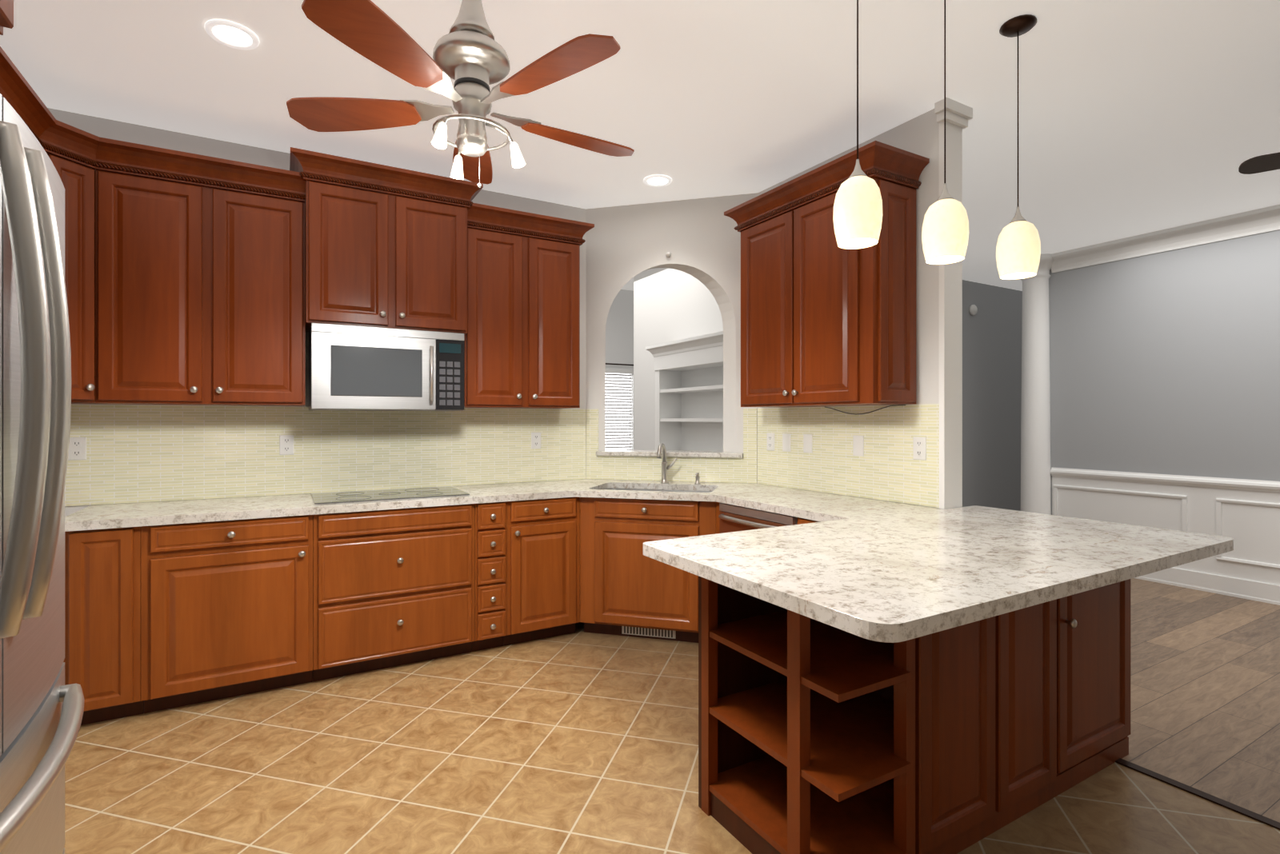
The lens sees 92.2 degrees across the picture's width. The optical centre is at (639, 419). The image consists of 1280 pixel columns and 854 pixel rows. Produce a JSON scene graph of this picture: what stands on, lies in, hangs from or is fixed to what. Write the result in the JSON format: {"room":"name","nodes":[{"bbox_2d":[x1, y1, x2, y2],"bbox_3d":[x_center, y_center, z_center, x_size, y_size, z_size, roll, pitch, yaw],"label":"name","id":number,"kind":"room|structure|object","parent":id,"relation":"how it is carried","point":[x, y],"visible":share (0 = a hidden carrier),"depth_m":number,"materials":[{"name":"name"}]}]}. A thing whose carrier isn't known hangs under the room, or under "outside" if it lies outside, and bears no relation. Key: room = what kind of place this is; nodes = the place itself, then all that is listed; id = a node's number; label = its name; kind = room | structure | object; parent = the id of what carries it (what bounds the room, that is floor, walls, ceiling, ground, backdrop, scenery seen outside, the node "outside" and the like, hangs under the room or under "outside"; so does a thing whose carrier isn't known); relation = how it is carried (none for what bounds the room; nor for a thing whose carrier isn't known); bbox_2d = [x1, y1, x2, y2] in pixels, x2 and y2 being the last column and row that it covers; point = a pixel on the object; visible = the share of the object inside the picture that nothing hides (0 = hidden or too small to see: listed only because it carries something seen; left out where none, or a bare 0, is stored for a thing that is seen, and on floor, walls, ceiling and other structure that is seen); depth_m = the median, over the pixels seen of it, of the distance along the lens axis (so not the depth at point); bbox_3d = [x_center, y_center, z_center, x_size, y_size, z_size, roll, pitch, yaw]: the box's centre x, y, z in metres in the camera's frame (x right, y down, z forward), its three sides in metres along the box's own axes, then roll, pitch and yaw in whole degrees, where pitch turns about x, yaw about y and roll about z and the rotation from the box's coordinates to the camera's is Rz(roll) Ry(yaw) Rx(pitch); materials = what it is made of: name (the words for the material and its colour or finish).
{"room":"kitchen","nodes":[
{"label":"kitchen","id":0,"kind":"room"},
{"bbox_2d":[48,108,585,516],"bbox_3d":[-1.877,-0.100,3.760,3.330,2.900,0.150,0,0,-30],"label":"wall","id":1,"kind":"structure","parent":0,"point":[100,127],"depth_m":3.46,"materials":[{"name":"white paint"}]},
{"bbox_2d":[95,169,305,406],"bbox_3d":[-2.255,-0.630,3.233,0.868,1.100,0.378,0,0,-30],"label":"upper cabinet","id":2,"kind":"object","parent":1,"relation":"attached to","point":[200,291],"visible":1,"depth_m":3.07,"materials":[{"name":"brown wood"}]},
{"bbox_2d":[64,404,585,506],"bbox_3d":[-1.773,0.177,3.728,3.174,0.513,0.008,0,0,-30],"label":"tile backsplash","id":3,"kind":"structure","parent":1,"relation":"attached to","point":[136,454],"depth_m":3.61,"materials":[{"name":"beige tile"}]},
{"bbox_2d":[68,437,86,459],"bbox_3d":[-2.836,0.145,3.105,0.067,0.110,0.008,0,0,-30],"label":"outlet plates","id":4,"kind":"object","parent":3,"relation":"attached to","point":[77,448],"depth_m":3.10,"materials":[{"name":"white plastic"}]},
{"bbox_2d":[279,435,293,455],"bbox_3d":[-2.044,0.146,3.562,0.068,0.112,0.008,0,0,-30],"label":"outlet plates","id":5,"kind":"object","parent":3,"relation":"attached to","point":[286,442],"depth_m":3.56,"materials":[{"name":"white plastic"}]},
{"bbox_2d":[531,432,540,448],"bbox_3d":[-0.731,0.146,4.320,0.065,0.108,0.008,0,0,-30],"label":"outlet plates","id":6,"kind":"object","parent":3,"relation":"attached to","point":[535,437],"depth_m":4.32,"materials":[{"name":"white plastic"}]},
{"bbox_2d":[305,180,467,335],"bbox_3d":[-1.490,-0.896,3.632,0.850,0.757,0.454,0,0,-30],"label":"upper cabinet","id":7,"kind":"object","parent":1,"relation":"attached to","point":[374,259],"visible":0.97,"depth_m":3.44,"materials":[{"name":"brown wood"}]},
{"bbox_2d":[308,323,463,411],"bbox_3d":[-1.482,-0.283,3.618,0.800,0.457,0.468,0,0,-30],"label":"microwave","id":8,"kind":"object","parent":7,"relation":"attached to","point":[351,368],"visible":1,"depth_m":3.44,"materials":[{"name":"silver metal"}]},
{"bbox_2d":[0,46,929,245],"bbox_3d":[-0.710,-1.290,3.090,3.731,0.225,2.170,0,0,-30],"label":"crown molding","id":9,"kind":"structure","parent":1,"relation":"attached to","point":[877,159],"depth_m":3.19,"materials":[{"name":"brown wood"}]},
{"bbox_2d":[463,227,579,408],"bbox_3d":[-0.807,-0.630,4.069,0.768,1.100,0.378,0,0,-30],"label":"upper cabinet","id":10,"kind":"object","parent":1,"relation":"attached to","point":[522,341],"visible":0.97,"depth_m":3.93,"materials":[{"name":"brown wood"}]},
{"bbox_2d":[605,289,633,450],"bbox_3d":[-1.939,-0.750,9.359,14.000,4.200,0.150,0,0,-30],"label":"wall","id":11,"kind":"structure","parent":0,"point":[619,326],"depth_m":10.22,"materials":[{"name":"grey paint"}]},
{"bbox_2d":[605,373,629,449],"bbox_3d":[-0.506,0.015,10.227,0.750,1.570,0.020,0,0,-30],"label":"window","id":12,"kind":"structure","parent":11,"relation":"in","point":[615,374],"depth_m":10.30,"materials":[{"name":"white"}]},
{"bbox_2d":[605,363,633,450],"bbox_3d":[-0.422,-0.036,10.130,1.200,1.772,0.132,0,0,-30],"label":"blinds","id":13,"kind":"object","parent":12,"relation":"attached to","point":[607,370],"visible":0.49,"depth_m":10.21,"materials":[{"name":"white plastic"}]},
{"bbox_2d":[0,0,1279,291],"bbox_3d":[1.223,-2.150,3.882,14.000,1.200,15.500,0,0,-30],"label":"ceiling","id":14,"kind":"structure","parent":0,"point":[1136,117],"depth_m":2.90,"materials":[{"name":"white paint"}]},
{"bbox_2d":[204,19,259,50],"bbox_3d":[-1.629,-1.544,2.463,0.180,0.011,0.198,0,0,-30],"label":"recessed light","id":15,"kind":"object","parent":14,"relation":"in","point":[231,34],"depth_m":2.47,"materials":[{"name":"white plastic"}]},
{"bbox_2d":[431,0,525,187],"bbox_3d":[-0.564,-1.165,2.070,0.308,0.767,0.301,0,0,-30],"label":"ceiling fan","id":16,"kind":"object","parent":14,"relation":"hanging from","point":[470,54],"visible":0.94,"depth_m":2.00,"materials":[{"name":"silver metal"}]},
{"bbox_2d":[286,0,634,184],"bbox_3d":[-0.524,-1.027,2.076,1.159,0.043,1.188,0,0,-30],"label":"blades","id":17,"kind":"object","parent":16,"relation":"attached to","point":[362,26],"depth_m":1.85,"materials":[{"name":"brown wood"}]},
{"bbox_2d":[644,174,671,187],"bbox_3d":[0.114,-1.544,3.964,0.190,0.011,0.197,0,0,-30],"label":"recessed light","id":18,"kind":"object","parent":14,"relation":"in","point":[657,180],"depth_m":3.97,"materials":[{"name":"white plastic"}]},
{"bbox_2d":[832,0,882,248],"bbox_3d":[0.697,-1.056,1.973,0.150,0.985,0.150,0,0,0],"label":"pendant light","id":19,"kind":"object","parent":14,"relation":"hanging from","point":[858,206],"visible":1,"depth_m":1.92,"materials":[{"name":"white glass"}]},
{"bbox_2d":[921,0,968,264],"bbox_3d":[1.077,-1.056,2.175,0.150,0.985,0.150,0,0,0],"label":"pendant light","id":20,"kind":"object","parent":14,"relation":"hanging from","point":[945,232],"visible":1,"depth_m":2.13,"materials":[{"name":"white glass"}]},
{"bbox_2d":[996,14,1040,279],"bbox_3d":[1.481,-1.056,2.414,0.150,0.985,0.150,0,0,0],"label":"pendant light","id":21,"kind":"object","parent":14,"relation":"hanging from","point":[1018,244],"visible":1,"depth_m":2.37,"materials":[{"name":"white glass"}]},
{"bbox_2d":[1238,152,1279,174],"bbox_3d":[3.118,-1.284,2.288,1.203,0.529,1.222,0,0,-30],"label":"ceiling fan","id":22,"kind":"object","parent":14,"relation":"attached to","point":[1271,162],"visible":1,"depth_m":2.65,"materials":[{"name":"brown wood"}]},
{"bbox_2d":[665,252,671,257],"bbox_3d":[0.200,-1.170,4.354,0.042,0.036,0.042,0,0,-30],"label":"sensor","id":23,"kind":"object","parent":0,"point":[668,254],"depth_m":4.34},
{"bbox_2d":[585,192,757,483],"bbox_3d":[0.169,-0.100,4.428,1.344,2.900,0.100,0,0,15],"label":"wall","id":24,"kind":"structure","parent":0,"point":[703,243],"depth_m":4.38,"materials":[{"name":"white paint"}]},
{"bbox_2d":[596,449,743,458],"bbox_3d":[0.146,0.243,4.473,1.210,0.031,0.265,0,0,15],"label":"sill","id":25,"kind":"structure","parent":24,"relation":"attached to","point":[608,452],"depth_m":4.35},
{"bbox_2d":[586,408,756,483],"bbox_3d":[0.203,0.177,4.362,1.232,0.513,0.008,0,0,15],"label":"tile backsplash","id":26,"kind":"structure","parent":24,"relation":"attached to","point":[634,468],"depth_m":4.34,"materials":[{"name":"beige tile"}]},
{"bbox_2d":[64,622,1279,853],"bbox_3d":[-0.311,1.375,-0.601,6.860,0.050,9.270,0,0,-30],"label":"floor","id":27,"kind":"structure","parent":0,"point":[578,742],"depth_m":2.33,"materials":[{"name":"beige tile"}]},
{"bbox_2d":[0,93,84,853],"bbox_3d":[-1.287,0.430,0.729,0.900,1.840,0.910,0,0,-30],"label":"refrigerator","id":28,"kind":"object","parent":27,"relation":"on","point":[41,716],"visible":1,"depth_m":0.96,"materials":[{"name":"silver metal"}]},
{"bbox_2d":[63,526,143,725],"bbox_3d":[-2.506,0.913,2.951,0.270,0.874,0.617,0,0,-30],"label":"base cabinet","id":29,"kind":"object","parent":27,"relation":"on","point":[102,567],"visible":0.78,"depth_m":2.70,"materials":[{"name":"brown wood"}]},
{"bbox_2d":[140,515,312,713],"bbox_3d":[-2.083,0.913,3.177,0.684,0.874,0.648,0,0,-30],"label":"base cabinet","id":30,"kind":"object","parent":27,"relation":"on","point":[226,606],"visible":0.99,"depth_m":2.92,"materials":[{"name":"brown wood"}]},
{"bbox_2d":[312,504,474,682],"bbox_3d":[-1.433,0.913,3.552,0.814,0.874,0.648,0,0,-30],"label":"base cabinet","id":31,"kind":"object","parent":27,"relation":"on","point":[392,588],"visible":0.98,"depth_m":3.28,"materials":[{"name":"brown wood"}]},
{"bbox_2d":[471,501,506,651],"bbox_3d":[-0.998,0.913,3.803,0.186,0.874,0.648,0,0,-30],"label":"base cabinet","id":32,"kind":"object","parent":27,"relation":"on","point":[490,518],"visible":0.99,"depth_m":3.55,"materials":[{"name":"brown wood"}]},
{"bbox_2d":[503,496,579,646],"bbox_3d":[-0.714,0.913,3.967,0.466,0.874,0.648,0,0,-30],"label":"base cabinet","id":33,"kind":"object","parent":27,"relation":"on","point":[543,535],"visible":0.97,"depth_m":3.71,"materials":[{"name":"brown wood"}]},
{"bbox_2d":[580,497,715,643],"bbox_3d":[0.109,0.913,4.013,0.848,0.874,0.672,0,0,15],"label":"base cabinet","id":34,"kind":"object","parent":27,"relation":"on","point":[624,591],"visible":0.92,"depth_m":3.74,"materials":[{"name":"brown wood"}]},
{"bbox_2d":[716,502,719,534],"bbox_3d":[0.720,0.913,3.750,0.597,0.874,0.060,0,0,-30],"label":"cabinet filler","id":35,"kind":"object","parent":27,"relation":"on","point":[717,503],"visible":0.02,"depth_m":3.62,"materials":[{"name":"brown wood"}]},
{"bbox_2d":[718,503,797,533],"bbox_3d":[0.851,0.915,3.442,0.678,0.870,0.600,0,0,-30],"label":"dishwasher","id":36,"kind":"object","parent":27,"relation":"on","point":[732,518],"visible":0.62,"depth_m":3.33,"materials":[{"name":"silver metal"}]},
{"bbox_2d":[797,517,820,524],"bbox_3d":[1.148,0.913,2.988,0.617,0.874,0.477,0,0,-30],"label":"base cabinet","id":37,"kind":"object","parent":27,"relation":"on","point":[800,521],"visible":0.02,"depth_m":2.98,"materials":[{"name":"brown wood"}]},
{"bbox_2d":[698,576,1130,853],"bbox_3d":[1.099,0.913,2.296,1.700,0.874,0.642,0,0,-30],"label":"base cabinet","id":38,"kind":"object","parent":27,"relation":"on","point":[815,737],"visible":0.76,"depth_m":2.00,"materials":[{"name":"brown wood"}]},
{"bbox_2d":[64,479,1233,643],"bbox_3d":[-0.296,0.455,2.703,3.890,0.040,3.258,0,0,-30],"label":"countertop","id":39,"kind":"structure","parent":38,"relation":"on","point":[875,570],"depth_m":2.10,"materials":[{"name":"white stone"}]},
{"bbox_2d":[311,486,469,504],"bbox_3d":[-1.448,0.431,3.572,0.795,0.007,0.485,0,0,-30],"label":"cooktop","id":40,"kind":"object","parent":39,"relation":"in","point":[442,491],"visible":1,"depth_m":3.52,"materials":[{"name":"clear glass"}]},
{"bbox_2d":[605,488,712,492],"bbox_3d":[0.100,0.576,3.978,0.820,0.200,0.470,0,0,15],"label":"sink basin","id":41,"kind":"object","parent":39,"relation":"in","point":[638,490],"visible":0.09,"depth_m":4.19,"materials":[{"name":"silver metal"}]},
{"bbox_2d":[656,443,676,483],"bbox_3d":[0.149,0.294,4.167,0.113,0.281,0.210,0,0,39],"label":"faucet","id":42,"kind":"object","parent":39,"relation":"on","point":[662,448],"visible":1,"depth_m":4.21,"materials":[{"name":"silver metal"}]},
{"bbox_2d":[694,472,700,484],"bbox_3d":[0.383,0.396,4.156,0.043,0.078,0.082,0,0,21],"label":"soap dispenser","id":43,"kind":"object","parent":39,"relation":"on","point":[697,482],"visible":1,"depth_m":4.16,"materials":[{"name":"silver metal"}]},
{"bbox_2d":[1115,758,1279,830],"bbox_3d":[3.260,1.347,0.064,0.040,0.006,6.850,0,0,-30],"label":"trim","id":44,"kind":"structure","parent":27,"relation":"on","point":[1234,808],"depth_m":2.21,"materials":[{"name":"wood"}]},
{"bbox_2d":[633,268,723,450],"bbox_3d":[0.664,-0.750,7.110,0.140,4.200,2.750,0,0,-30],"label":"wall","id":45,"kind":"structure","parent":0,"point":[670,305],"depth_m":7.76,"materials":[{"name":"grey paint"}]},
{"bbox_2d":[757,108,939,508],"bbox_3d":[1.164,-0.100,3.703,0.120,2.900,1.470,0,0,-30],"label":"wall","id":46,"kind":"structure","parent":0,"point":[919,135],"depth_m":3.11,"materials":[{"name":"white paint"}]},
{"bbox_2d":[740,176,915,407],"bbox_3d":[1.002,-0.630,3.479,0.378,1.100,1.016,0,0,-30],"label":"upper cabinet","id":47,"kind":"object","parent":46,"relation":"attached to","point":[823,323],"visible":0.96,"depth_m":3.21,"materials":[{"name":"brown wood"}]},
{"bbox_2d":[824,404,905,415],"bbox_3d":[1.235,-0.054,3.421,0.005,0.049,0.550,0,0,-30],"label":"cord","id":48,"kind":"object","parent":47,"relation":"hanging from","point":[896,405],"visible":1,"depth_m":3.39,"materials":[{"name":"grey plastic"}]},
{"bbox_2d":[757,404,939,507],"bbox_3d":[1.139,0.177,3.617,0.008,0.513,1.346,0,0,-30],"label":"tile backsplash","id":49,"kind":"structure","parent":46,"relation":"attached to","point":[888,470],"depth_m":3.48,"materials":[{"name":"beige tile"}]},
{"bbox_2d":[766,432,774,451],"bbox_3d":[0.866,0.145,4.075,0.008,0.115,0.070,0,0,-30],"label":"outlet plates","id":50,"kind":"object","parent":49,"relation":"attached to","point":[770,437],"depth_m":4.08,"materials":[{"name":"white plastic"}]},
{"bbox_2d":[782,433,791,451],"bbox_3d":[0.942,0.145,3.942,0.008,0.113,0.072,0,0,-30],"label":"outlet plates","id":51,"kind":"object","parent":49,"relation":"attached to","point":[786,438],"depth_m":3.94,"materials":[{"name":"white plastic"}]},
{"bbox_2d":[803,434,812,452],"bbox_3d":[1.034,0.145,3.782,0.008,0.110,0.073,0,0,-30],"label":"outlet plates","id":52,"kind":"object","parent":49,"relation":"attached to","point":[807,438],"depth_m":3.78,"materials":[{"name":"white plastic"}]},
{"bbox_2d":[852,435,863,456],"bbox_3d":[1.226,0.145,3.450,0.008,0.115,0.072,0,0,-30],"label":"outlet plates","id":53,"kind":"object","parent":49,"relation":"attached to","point":[858,441],"depth_m":3.45,"materials":[{"name":"white plastic"}]},
{"bbox_2d":[913,436,926,459],"bbox_3d":[1.419,0.145,3.116,0.008,0.115,0.068,0,0,-30],"label":"outlet plates","id":54,"kind":"object","parent":49,"relation":"attached to","point":[919,448],"depth_m":3.12,"materials":[{"name":"white plastic"}]},
{"bbox_2d":[934,97,972,509],"bbox_3d":[1.548,-0.100,3.038,0.210,2.900,0.064,0,0,-30],"label":"column","id":55,"kind":"structure","parent":46,"relation":"attached to","point":[958,114],"depth_m":3.03,"materials":[{"name":"white paint"}]},
{"bbox_2d":[962,280,1022,511],"bbox_3d":[3.635,-0.100,6.504,7.200,2.900,0.910,0,0,-30],"label":"wall","id":56,"kind":"structure","parent":0,"point":[992,337],"depth_m":7.09,"materials":[{"name":"grey paint"}]},
{"bbox_2d":[968,304,977,315],"bbox_3d":[3.733,-1.230,6.893,0.120,0.120,0.032,0,0,-30],"label":"smoke detector","id":57,"kind":"object","parent":56,"relation":"attached to","point":[973,309],"visible":1,"depth_m":6.87,"materials":[{"name":"white plastic"}]},
{"bbox_2d":[1020,253,1053,515],"bbox_3d":[3.794,-0.100,5.909,0.340,2.899,0.340,0,0,-30],"label":"column","id":58,"kind":"structure","parent":0,"point":[1035,410],"depth_m":5.81,"materials":[{"name":"white paint"}]},
{"bbox_2d":[1048,229,1279,515],"bbox_3d":[5.971,-0.100,2.408,0.150,2.900,8.200,0,0,-30],"label":"wall","id":59,"kind":"structure","parent":0,"point":[1167,362],"depth_m":5.04,"materials":[{"name":"grey paint"}]},
{"bbox_2d":[1050,204,1279,605],"bbox_3d":[5.887,-0.100,2.302,0.100,2.900,8.100,0,0,-30],"label":"trim","id":60,"kind":"structure","parent":59,"relation":"attached to","point":[1247,512],"depth_m":4.90,"materials":[{"name":"white wood"}]},
{"bbox_2d":[1121,578,1279,823],"bbox_3d":[1.223,1.375,3.882,14.000,0.050,15.500,0,0,-30],"label":"floor","id":61,"kind":"structure","parent":0,"point":[1205,666],"depth_m":3.07,"materials":[{"name":"brown wood"}]},
{"bbox_2d":[645,331,723,451],"bbox_3d":[0.625,0.250,6.596,0.400,2.200,1.560,0,0,-30],"label":"built-in bookcase","id":62,"kind":"object","parent":61,"relation":"on","point":[689,372],"visible":0.44,"depth_m":6.87,"materials":[{"name":"white wood"}]},
{"bbox_3d":[-0.936,-0.100,-1.049,0.150,2.900,9.120,0,0,-30],"label":"wall","id":63,"kind":"structure","parent":0,"visible":0},
{"bbox_2d":[0,0,13,35],"bbox_3d":[-1.366,-1.049,0.683,0.831,0.518,1.098,0,0,-30],"label":"upper cabinet","id":64,"kind":"object","parent":63,"relation":"attached to","point":[6,6],"visible":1,"depth_m":1.24,"materials":[{"name":"brown wood"}]},
{"bbox_2d":[46,152,111,404],"bbox_3d":[-2.465,-0.630,2.253,0.497,1.100,1.867,0,0,-30],"label":"upper cabinet","id":65,"kind":"object","parent":63,"relation":"attached to","point":[78,180],"visible":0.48,"depth_m":2.83,"materials":[{"name":"brown wood"}]}
]}

